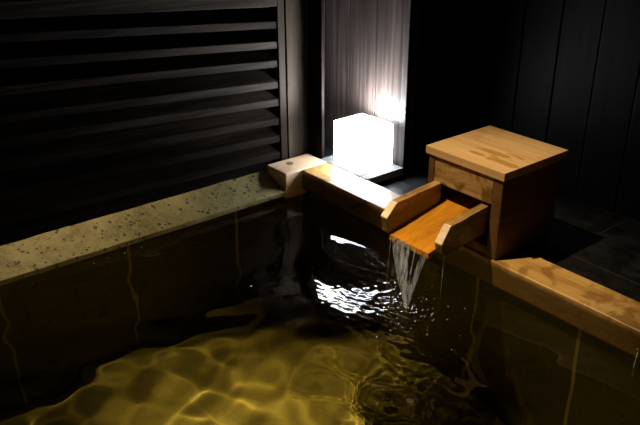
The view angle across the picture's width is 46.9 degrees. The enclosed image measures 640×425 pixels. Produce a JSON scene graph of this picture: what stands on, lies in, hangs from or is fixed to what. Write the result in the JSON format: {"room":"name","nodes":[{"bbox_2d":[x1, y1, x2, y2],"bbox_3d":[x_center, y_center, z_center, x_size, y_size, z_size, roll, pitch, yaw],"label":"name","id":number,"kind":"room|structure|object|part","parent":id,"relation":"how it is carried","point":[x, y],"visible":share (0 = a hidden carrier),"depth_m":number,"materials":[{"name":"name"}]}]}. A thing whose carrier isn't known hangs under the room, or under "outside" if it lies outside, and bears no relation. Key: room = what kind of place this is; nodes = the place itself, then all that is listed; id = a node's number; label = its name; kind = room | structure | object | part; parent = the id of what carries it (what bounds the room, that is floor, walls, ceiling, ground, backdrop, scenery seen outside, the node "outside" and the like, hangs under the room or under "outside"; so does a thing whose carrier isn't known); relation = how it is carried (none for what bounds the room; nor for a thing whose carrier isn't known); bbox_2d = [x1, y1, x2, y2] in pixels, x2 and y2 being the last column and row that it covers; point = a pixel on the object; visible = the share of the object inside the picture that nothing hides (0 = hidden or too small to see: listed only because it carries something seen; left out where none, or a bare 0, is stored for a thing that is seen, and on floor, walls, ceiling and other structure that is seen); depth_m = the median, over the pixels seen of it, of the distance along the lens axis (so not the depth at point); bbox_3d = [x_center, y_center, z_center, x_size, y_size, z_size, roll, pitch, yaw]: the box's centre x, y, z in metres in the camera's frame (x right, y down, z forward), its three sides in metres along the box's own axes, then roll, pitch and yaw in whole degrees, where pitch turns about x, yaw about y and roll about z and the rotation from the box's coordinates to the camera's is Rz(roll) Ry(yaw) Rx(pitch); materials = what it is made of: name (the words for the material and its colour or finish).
{"room":"spa","nodes":[
{"label":"spa","id":0,"kind":"room"},
{"bbox_2d":[0,7,270,95],"bbox_3d":[-0.934,-1.053,2.178,2.761,2.540,0.025,-19,31,-34],"label":"wall","id":1,"kind":"structure","parent":0,"point":[255,7],"depth_m":2.50,"materials":[{"name":"brown wood"}]},
{"bbox_2d":[284,0,307,158],"bbox_3d":[-0.116,-1.235,2.391,0.091,2.400,0.096,-19,31,-34],"label":"post","id":2,"kind":"object","parent":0,"point":[294,10],"visible":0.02,"depth_m":2.69,"materials":[{"name":"grey wood"}]},
{"bbox_2d":[0,0,287,245],"bbox_3d":[-0.971,-0.398,2.008,2.123,1.219,0.058,-19,31,-34],"label":"shutter","id":3,"kind":"object","parent":2,"relation":"attached to","point":[69,157],"visible":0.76,"depth_m":2.35,"materials":[{"name":"black wood"}]},
{"bbox_3d":[-0.969,-0.529,1.943,2.064,0.193,0.050,-19,31,-34],"label":"rail","id":4,"kind":"part","parent":3,"relation":"part of","materials":[{"name":"black wood"}]},
{"bbox_2d":[306,0,323,158],"bbox_3d":[-0.019,-1.245,2.341,0.012,2.340,0.086,-19,31,-34],"label":"trim","id":5,"kind":"structure","parent":2,"relation":"attached to","point":[315,8],"depth_m":2.69,"materials":[{"name":"black wood"}]},
{"bbox_2d":[59,191,639,362],"bbox_3d":[-0.091,0.939,1.460,2.200,0.778,2.620,-19,31,-34],"label":"basin","id":6,"kind":"object","parent":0,"point":[341,209],"visible":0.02,"depth_m":2.14,"materials":[{"name":"stone"}]},
{"bbox_2d":[0,170,284,285],"bbox_3d":[-0.954,0.170,2.137,2.029,0.080,0.128,-19,31,-34],"label":"stone kerb","id":7,"kind":"object","parent":6,"relation":"on","point":[34,255],"visible":1,"depth_m":2.37,"materials":[{"name":"grey stone"}]},
{"bbox_2d":[267,154,325,197],"bbox_3d":[-0.085,-0.137,2.756,0.190,0.102,0.118,-19,31,-34],"label":"block","id":8,"kind":"object","parent":6,"relation":"on","point":[287,173],"visible":0.69,"depth_m":2.70,"materials":[{"name":"brown wood"}]},
{"bbox_2d":[0,192,639,424],"bbox_3d":[-0.092,0.599,1.300,2.039,0.026,2.459,-19,31,-34],"label":"water","id":9,"kind":"object","parent":6,"relation":"in","point":[173,329],"visible":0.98,"depth_m":1.87,"materials":[{"name":"liquid"}]},
{"bbox_2d":[356,282,464,349],"bbox_3d":[0.245,0.259,2.005,0.293,0.014,0.312,7,26,15],"label":"droplet","id":10,"kind":"object","parent":9,"relation":"on","point":[388,282],"visible":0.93,"depth_m":2.00,"materials":[{"name":"liquid"}]},
{"bbox_2d":[302,163,639,358],"bbox_3d":[0.767,0.279,1.837,0.121,0.076,2.518,-19,31,-34],"label":"kerb","id":11,"kind":"object","parent":6,"relation":"on","point":[604,313],"visible":0.73,"depth_m":2.00,"materials":[{"name":"brown wood"}]},
{"bbox_2d":[633,348,638,367],"bbox_3d":[0.758,0.372,1.777,0.005,0.107,0.011,-19,31,-34],"label":"chain","id":12,"kind":"object","parent":11,"relation":"hanging from","point":[636,348],"visible":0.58,"depth_m":1.76,"materials":[{"name":"metal"}]},
{"bbox_2d":[306,0,404,165],"bbox_3d":[0.093,-1.312,2.483,0.035,2.340,0.656,-19,31,-34],"label":"wall","id":13,"kind":"structure","parent":0,"point":[364,39],"depth_m":2.72,"materials":[{"name":"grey wood"}]},
{"bbox_2d":[398,0,419,176],"bbox_3d":[0.308,-1.199,2.240,0.047,2.340,0.027,-19,31,-34],"label":"trim","id":14,"kind":"structure","parent":13,"relation":"attached to","point":[412,7],"depth_m":2.58,"materials":[{"name":"black wood"}]},
{"bbox_2d":[324,139,639,301],"bbox_3d":[0.907,0.159,2.189,0.520,0.080,3.060,-19,31,-34],"label":"floor","id":15,"kind":"structure","parent":0,"point":[599,245],"depth_m":2.27,"materials":[{"name":"tile"}]},
{"bbox_2d":[321,155,402,183],"bbox_3d":[0.152,-0.170,2.743,0.178,0.028,0.264,-19,31,-34],"label":"shelf","id":16,"kind":"object","parent":15,"relation":"on","point":[389,171],"visible":0.44,"depth_m":2.67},
{"bbox_2d":[334,113,392,171],"bbox_3d":[0.158,-0.259,2.712,0.139,0.158,0.170,-19,31,-34],"label":"lantern","id":17,"kind":"object","parent":16,"relation":"on","point":[362,142],"visible":1,"depth_m":2.66,"materials":[{"name":"white paper"}]},
{"bbox_3d":[0.178,-0.324,2.668,0.111,0.003,0.103,-19,31,-34],"label":"light panel","id":18,"kind":"part","parent":17,"relation":"part of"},
{"bbox_2d":[381,126,567,259],"bbox_3d":[0.425,-0.020,2.123,0.495,0.305,0.285,-19,31,-34],"label":"box","id":19,"kind":"object","parent":15,"relation":"on","point":[490,190],"visible":1,"depth_m":2.07,"materials":[{"name":"brown wood"}]},
{"bbox_3d":[0.261,-0.015,2.107,0.216,0.106,0.026,-19,31,-34],"label":"rail","id":20,"kind":"part","parent":19,"relation":"part of","materials":[{"name":"brown wood"}]},
{"bbox_2d":[386,236,443,308],"bbox_3d":[0.243,0.172,2.018,0.168,0.170,0.080,17,30,32],"label":"water","id":21,"kind":"object","parent":19,"relation":"attached to","point":[400,249],"visible":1,"depth_m":2.02,"materials":[{"name":"clear liquid"}]},
{"bbox_3d":[0.383,0.047,1.997,0.181,0.099,0.027,-19,31,-34],"label":"rail","id":22,"kind":"part","parent":19,"relation":"part of","materials":[{"name":"brown wood"}]},
{"bbox_3d":[0.407,-0.095,2.077,0.020,0.081,0.216,-19,31,-34],"label":"panel","id":23,"kind":"part","parent":19,"relation":"part of","materials":[{"name":"brown wood"}]},
{"bbox_3d":[0.495,0.041,2.218,0.236,0.026,0.213,-19,31,-34],"label":"board","id":24,"kind":"part","parent":19,"relation":"part of","materials":[{"name":"brown wood"}]},
{"bbox_3d":[0.507,-0.176,2.123,0.283,0.024,0.285,-19,31,-34],"label":"lid","id":25,"kind":"part","parent":19,"relation":"part of","materials":[{"name":"brown wood"}]},
{"bbox_2d":[413,0,639,220],"bbox_3d":[1.094,-1.002,1.813,0.035,2.340,3.060,-19,31,-34],"label":"wall","id":26,"kind":"structure","parent":0,"point":[565,74],"depth_m":2.50,"materials":[{"name":"brown wood"}]}
]}

